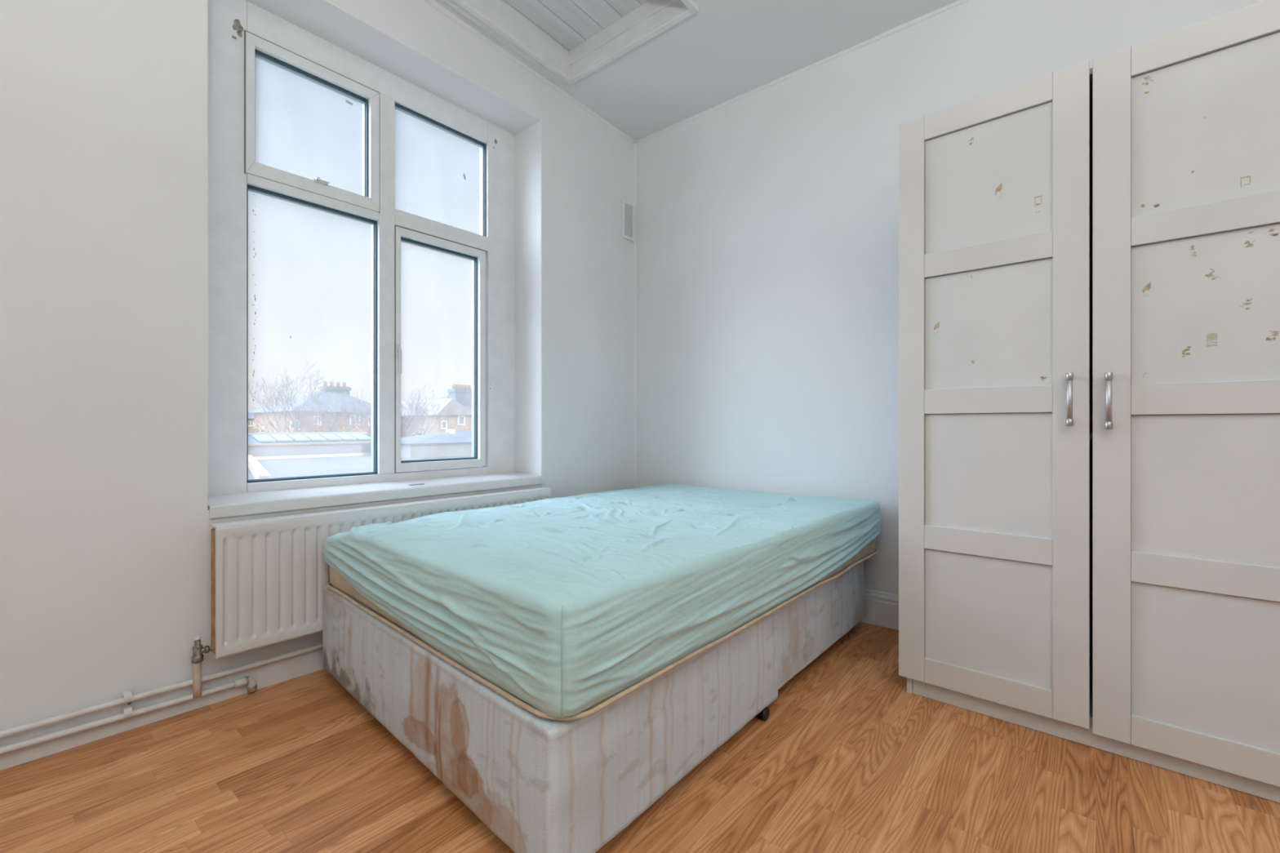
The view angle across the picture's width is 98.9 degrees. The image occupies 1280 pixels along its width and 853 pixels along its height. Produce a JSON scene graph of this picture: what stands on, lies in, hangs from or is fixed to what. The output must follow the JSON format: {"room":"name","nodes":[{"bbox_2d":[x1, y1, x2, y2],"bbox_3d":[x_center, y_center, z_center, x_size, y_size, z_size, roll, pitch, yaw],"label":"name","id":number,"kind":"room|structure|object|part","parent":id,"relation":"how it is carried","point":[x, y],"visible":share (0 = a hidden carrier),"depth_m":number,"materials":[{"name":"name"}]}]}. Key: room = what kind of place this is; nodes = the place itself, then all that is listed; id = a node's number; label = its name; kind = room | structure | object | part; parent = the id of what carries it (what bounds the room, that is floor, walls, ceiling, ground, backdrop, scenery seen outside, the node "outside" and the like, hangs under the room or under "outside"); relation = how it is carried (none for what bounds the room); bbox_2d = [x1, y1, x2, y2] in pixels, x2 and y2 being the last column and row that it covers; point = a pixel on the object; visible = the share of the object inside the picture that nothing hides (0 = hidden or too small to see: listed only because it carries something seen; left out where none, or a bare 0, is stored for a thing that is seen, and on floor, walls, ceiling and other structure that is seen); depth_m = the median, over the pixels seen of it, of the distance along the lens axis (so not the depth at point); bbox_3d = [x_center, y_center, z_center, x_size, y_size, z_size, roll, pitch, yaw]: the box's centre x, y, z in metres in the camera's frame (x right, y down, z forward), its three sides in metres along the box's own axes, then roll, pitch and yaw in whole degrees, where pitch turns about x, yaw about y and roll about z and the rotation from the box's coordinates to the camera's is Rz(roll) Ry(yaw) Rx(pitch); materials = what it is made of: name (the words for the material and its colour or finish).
{"room":"bedroom","nodes":[
{"label":"bedroom","id":0,"kind":"room"},
{"bbox_2d":[0,0,634,731],"bbox_3d":[-1.646,-0.685,1.937,0.392,3.250,4.871,0,0,40],"label":"wall","id":1,"kind":"structure","parent":0,"point":[105,530],"depth_m":1.74,"materials":[{"name":"paint"}]},
{"bbox_2d":[120,689,132,719],"bbox_3d":[-1.570,0.855,1.678,0.036,0.078,0.024,0,0,40],"label":"clip","id":2,"kind":"object","parent":1,"relation":"attached to","point":[126,708],"visible":0.98,"depth_m":1.67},
{"bbox_2d":[0,662,257,755],"bbox_3d":[-2.155,0.849,0.961,0.040,0.163,2.519,0,0,40],"label":"pipe","id":3,"kind":"object","parent":1,"relation":"attached to","point":[250,682],"visible":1,"depth_m":1.72,"materials":[{"name":"white metal"}]},
{"bbox_2d":[0,643,323,738],"bbox_3d":[-1.527,0.839,1.726,0.022,0.052,4.500,0,0,40],"label":"pipe","id":4,"kind":"object","parent":1,"relation":"attached to","point":[52,720],"visible":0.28,"depth_m":1.71,"materials":[{"name":"white metal"}]},
{"bbox_2d":[0,648,324,770],"bbox_3d":[-1.510,0.893,1.784,0.012,0.094,4.609,0,0,40],"label":"baseboard","id":5,"kind":"structure","parent":1,"relation":"attached to","point":[272,673],"depth_m":1.73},
{"bbox_2d":[208,0,514,495],"bbox_3d":[-1.194,-0.691,2.574,0.121,1.972,1.487,0,0,40],"label":"window","id":6,"kind":"structure","parent":1,"relation":"in","point":[240,32],"depth_m":2.50,"materials":[{"name":"paint"}]},
{"bbox_3d":[-1.389,-0.362,2.350,0.005,1.172,0.510,0,0,40],"label":"glass pane","id":7,"kind":"part","parent":6,"relation":"part of","materials":[{"name":"grey"}]},
{"bbox_3d":[-1.134,-0.313,2.576,0.032,0.145,0.018,0,0,40],"label":"casement handle","id":8,"kind":"part","parent":6,"relation":"part of","materials":[{"name":"white plastic"}]},
{"bbox_2d":[191,487,551,663],"bbox_3d":[-0.979,0.551,2.347,0.105,0.446,1.480,0,0,40],"label":"radiator","id":9,"kind":"object","parent":1,"relation":"attached to","point":[269,576],"visible":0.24,"depth_m":1.93,"materials":[{"name":"metal"}]},
{"bbox_2d":[208,471,542,526],"bbox_3d":[-1.093,0.299,2.490,0.274,0.082,1.444,0,0,40],"label":"window sill","id":10,"kind":"structure","parent":1,"relation":"attached to","point":[234,507],"depth_m":2.25,"materials":[{"name":"paint"}]},
{"bbox_2d":[408,483,424,485],"bbox_3d":[-1.000,0.263,2.449,0.019,0.007,0.072,0,0,40],"label":"stay","id":11,"kind":"object","parent":10,"relation":"on","point":[420,483],"visible":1,"depth_m":2.44,"materials":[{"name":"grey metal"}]},
{"bbox_2d":[423,0,635,143],"bbox_3d":[-1.504,-1.954,1.786,0.023,0.253,4.621,0,0,40],"label":"trim","id":12,"kind":"structure","parent":1,"relation":"attached to","point":[432,2],"depth_m":2.85,"materials":[{"name":"paint"}]},
{"bbox_2d":[621,199,635,241],"bbox_3d":[-0.075,-1.312,3.506,0.014,0.240,0.116,0,0,40],"label":"air vent","id":13,"kind":"object","parent":1,"relation":"in","point":[628,209],"visible":1,"depth_m":3.50,"materials":[{"name":"paint"}]},
{"bbox_2d":[624,203,632,238],"bbox_3d":[-0.077,-1.312,3.507,0.009,0.204,0.080,0,0,40],"label":"vent grille","id":14,"kind":"object","parent":13,"relation":"attached to","point":[628,206],"depth_m":3.50,"materials":[{"name":"paint"}]},
{"bbox_2d":[0,622,1279,852],"bbox_3d":[-0.086,1.015,0.606,4.408,0.150,5.021,0,0,40],"label":"floor","id":15,"kind":"structure","parent":0,"point":[845,759],"depth_m":1.41,"materials":[{"name":"brown wood"}]},
{"bbox_2d":[322,561,865,852],"bbox_3d":[-0.102,0.762,2.215,1.409,0.355,1.888,0,0,40],"label":"bed base","id":16,"kind":"object","parent":15,"relation":"on","point":[540,784],"visible":0.42,"depth_m":1.33,"materials":[{"name":"fabric"}]},
{"bbox_2d":[326,537,878,721],"bbox_3d":[-0.051,0.503,2.248,1.438,0.165,1.983,0,0,40],"label":"mattress","id":17,"kind":"object","parent":16,"relation":"on","point":[337,581],"visible":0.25,"depth_m":1.52,"materials":[{"name":"fabric"}]},
{"bbox_2d":[323,484,881,718],"bbox_3d":[-0.049,0.454,2.243,1.455,0.240,1.998,0,0,40],"label":"fitted sheet","id":18,"kind":"object","parent":17,"relation":"on","point":[564,605],"visible":1,"depth_m":1.47,"materials":[{"name":"green fabric"}]},
{"bbox_2d":[898,0,1279,803],"bbox_3d":[1.487,-0.060,1.794,1.044,2.001,0.634,0,0,41],"label":"wardrobe","id":19,"kind":"object","parent":15,"relation":"on","point":[1089,259],"visible":1,"depth_m":1.56,"materials":[{"name":"grey wood"}]},
{"bbox_3d":[1.112,-0.781,1.767,0.358,0.399,0.010,0,0,41],"label":"door panel","id":20,"kind":"part","parent":19,"relation":"part of","materials":[{"name":"paint"}]},
{"bbox_3d":[1.112,-0.315,1.767,0.358,0.390,0.010,0,0,41],"label":"door panel","id":21,"kind":"part","parent":19,"relation":"part of","materials":[{"name":"paint"}]},
{"bbox_3d":[1.112,0.149,1.767,0.358,0.387,0.009,0,0,41],"label":"door panel","id":22,"kind":"part","parent":19,"relation":"part of","materials":[{"name":"paint"}]},
{"bbox_3d":[1.112,0.607,1.767,0.358,0.382,0.009,0,0,41],"label":"door panel","id":23,"kind":"part","parent":19,"relation":"part of","materials":[{"name":"paint"}]},
{"bbox_3d":[1.111,-0.091,1.763,0.519,1.941,0.021,0,0,41],"label":"door frame","id":24,"kind":"part","parent":19,"relation":"part of","materials":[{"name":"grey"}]},
{"bbox_3d":[1.255,-0.077,1.600,0.018,0.155,0.036,0,0,41],"label":"door handle","id":25,"kind":"part","parent":19,"relation":"part of","materials":[{"name":"silver metal"}]},
{"bbox_2d":[1089,431,1093,439],"bbox_3d":[1.510,0.031,1.819,0.968,0.018,0.525,0,0,41],"label":"shelf","id":26,"kind":"object","parent":19,"relation":"attached to","point":[1091,433],"depth_m":1.62,"materials":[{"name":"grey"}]},
{"bbox_3d":[1.319,-0.070,1.542,0.018,0.159,0.036,0,0,41],"label":"door handle","id":27,"kind":"part","parent":19,"relation":"part of","materials":[{"name":"silver metal"}]},
{"bbox_3d":[1.505,-0.085,1.416,0.518,1.949,0.021,0,0,41],"label":"door frame","id":28,"kind":"part","parent":19,"relation":"part of","materials":[{"name":"grey wood"}]},
{"bbox_3d":[1.507,-0.777,1.420,0.356,0.400,0.010,0,0,41],"label":"door panel","id":29,"kind":"part","parent":19,"relation":"part of","materials":[{"name":"paint"}]},
{"bbox_3d":[1.507,-0.307,1.420,0.356,0.393,0.010,0,0,41],"label":"door panel","id":30,"kind":"part","parent":19,"relation":"part of","materials":[{"name":"paint"}]},
{"bbox_3d":[1.507,0.160,1.420,0.356,0.387,0.009,0,0,41],"label":"door panel","id":31,"kind":"part","parent":19,"relation":"part of","materials":[{"name":"paint"}]},
{"bbox_3d":[1.507,0.620,1.420,0.356,0.380,0.009,0,0,41],"label":"door panel","id":32,"kind":"part","parent":19,"relation":"part of","materials":[{"name":"paint"}]},
{"bbox_2d":[434,0,957,141],"bbox_3d":[-0.029,-2.010,0.558,3.858,0.331,4.621,0,0,40],"label":"ceiling","id":33,"kind":"structure","parent":0,"point":[725,51],"depth_m":2.73,"materials":[{"name":"paint"}]},
{"bbox_2d":[442,0,698,84],"bbox_3d":[-0.512,-1.975,2.211,0.884,0.236,1.364,0,0,40],"label":"hatch","id":34,"kind":"object","parent":33,"relation":"attached to","point":[567,40],"visible":1,"depth_m":2.68,"materials":[{"name":"paint"}]},
{"bbox_3d":[-0.485,-2.049,2.206,0.768,0.087,1.270,0,0,40],"label":"boarded panel","id":35,"kind":"part","parent":34,"relation":"part of","materials":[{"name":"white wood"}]},
{"bbox_2d":[635,0,1262,595],"bbox_3d":[1.536,-0.610,2.359,3.958,3.100,0.150,0,0,40],"label":"wall","id":36,"kind":"structure","parent":0,"point":[767,219],"depth_m":2.82,"materials":[{"name":"paint"}]},
{"bbox_2d":[634,142,635,487],"bbox_3d":[-0.032,-0.453,3.560,0.013,2.785,0.013,0,0,40],"label":"trim","id":37,"kind":"structure","parent":36,"relation":"attached to","point":[635,143],"depth_m":3.56,"materials":[{"name":"paint"}]},
{"bbox_2d":[635,0,968,143],"bbox_3d":[1.444,-1.837,2.327,3.858,0.024,0.021,0,0,40],"label":"trim","id":38,"kind":"structure","parent":36,"relation":"attached to","point":[957,2],"depth_m":2.77,"materials":[{"name":"paint"}]},
{"bbox_2d":[860,589,898,630],"bbox_3d":[1.447,0.863,2.321,3.846,0.155,0.022,0,0,40],"label":"baseboard","id":39,"kind":"structure","parent":36,"relation":"attached to","point":[881,608],"depth_m":2.57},
{"label":"outside","id":40,"kind":"structure","parent":0,"visible":0},
{"bbox_3d":[-70.218,4.690,123.525,254.000,0.300,340.000,0,0,40],"label":"ground","id":41,"kind":"structure","parent":40,"visible":0},
{"bbox_2d":[248,413,253,432],"bbox_3d":[-32.363,1.704,43.962,6.800,5.673,2.520,0,0,40],"label":"house","id":42,"kind":"structure","parent":41,"relation":"on","point":[251,415],"depth_m":42.21,"materials":[{"name":"brick"}]},
{"bbox_2d":[251,421,270,432],"bbox_3d":[-22.469,2.118,32.419,2.844,4.863,1.231,0,0,40],"label":"bush","id":43,"kind":"object","parent":41,"relation":"on","point":[261,424],"visible":0.03,"depth_m":32.22,"materials":[{"name":"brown plant"}]},
{"bbox_2d":[290,427,318,432],"bbox_3d":[-17.420,2.269,28.271,2.799,4.585,3.029,0,0,40],"label":"bush","id":44,"kind":"object","parent":41,"relation":"on","point":[292,428],"visible":0.02,"depth_m":28.33,"materials":[{"name":"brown plant"}]},
{"bbox_2d":[257,360,361,432],"bbox_3d":[-19.011,0.318,30.690,6.047,8.477,5.113,0,0,-1],"label":"bare tree","id":45,"kind":"object","parent":41,"relation":"on","point":[296,421],"visible":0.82,"depth_m":30.43,"materials":[{"name":"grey plant"}]},
{"bbox_2d":[248,431,371,457],"bbox_3d":[-15.202,2.415,24.204,4.460,4.250,6.175,0,0,40],"label":"flat roof","id":46,"kind":"structure","parent":41,"relation":"on","point":[260,444],"depth_m":23.12,"materials":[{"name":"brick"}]},
{"bbox_2d":[248,381,371,436],"bbox_3d":[-22.547,0.692,38.560,9.000,7.696,6.442,0,0,40],"label":"house","id":47,"kind":"structure","parent":41,"relation":"on","point":[338,390],"depth_m":36.73,"materials":[{"name":"orange brick"}]},
{"bbox_2d":[248,363,371,435],"bbox_3d":[-17.225,0.660,29.780,7.172,7.779,5.702,0,0,-4],"label":"bare tree","id":48,"kind":"object","parent":41,"relation":"on","point":[270,398],"visible":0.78,"depth_m":29.02,"materials":[{"name":"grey plant"}]},
{"bbox_2d":[341,421,368,435],"bbox_3d":[-15.803,2.124,30.297,2.788,4.865,2.407,0,0,40],"label":"bush","id":49,"kind":"object","parent":41,"relation":"on","point":[356,425],"visible":0.02,"depth_m":30.11,"materials":[{"name":"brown plant"}]},
{"bbox_2d":[346,389,371,437],"bbox_3d":[-16.886,1.100,34.294,3.874,6.920,2.902,0,0,40],"label":"bare tree","id":50,"kind":"object","parent":41,"relation":"on","point":[369,424],"visible":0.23,"depth_m":33.76,"materials":[{"name":"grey plant"}]},
{"bbox_2d":[248,452,471,479],"bbox_3d":[-5.515,2.866,19.476,16.400,3.348,26.770,0,0,40],"label":"flat roof","id":51,"kind":"structure","parent":41,"relation":"on","point":[281,466],"depth_m":18.82,"materials":[{"name":"concrete"}]},
{"bbox_2d":[248,454,271,479],"bbox_3d":[-11.473,1.202,16.305,0.220,0.220,10.776,0,0,-37],"label":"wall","id":52,"kind":"structure","parent":51,"relation":"on","point":[258,471],"depth_m":14.15,"materials":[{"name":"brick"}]},
{"bbox_2d":[360,382,451,436],"bbox_3d":[-12.937,1.134,30.599,5.500,6.836,4.657,0,0,40],"label":"bare tree","id":53,"kind":"object","parent":41,"relation":"on","point":[409,423],"visible":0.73,"depth_m":29.76,"materials":[{"name":"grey plant"}]},
{"bbox_2d":[406,425,424,436],"bbox_3d":[-11.959,2.236,29.147,2.889,4.628,1.868,0,0,40],"label":"bush","id":54,"kind":"object","parent":41,"relation":"on","point":[415,432],"visible":0.02,"depth_m":29.23,"materials":[{"name":"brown plant"}]},
{"bbox_2d":[364,429,471,458],"bbox_3d":[-9.022,2.346,24.954,3.800,4.388,5.155,0,0,40],"label":"building","id":55,"kind":"structure","parent":41,"relation":"on","point":[451,442],"depth_m":23.31,"materials":[{"name":"stone"}]},
{"bbox_2d":[400,383,471,437],"bbox_3d":[-14.685,0.743,40.774,9.250,7.594,6.295,0,0,40],"label":"house","id":56,"kind":"structure","parent":41,"relation":"on","point":[459,400],"depth_m":37.09,"materials":[{"name":"brick"}]},
{"bbox_3d":[-12.110,-0.362,37.053,0.050,0.545,0.466,0,0,40],"label":"pane","id":57,"kind":"part","parent":56,"relation":"part of","materials":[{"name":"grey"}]}
]}

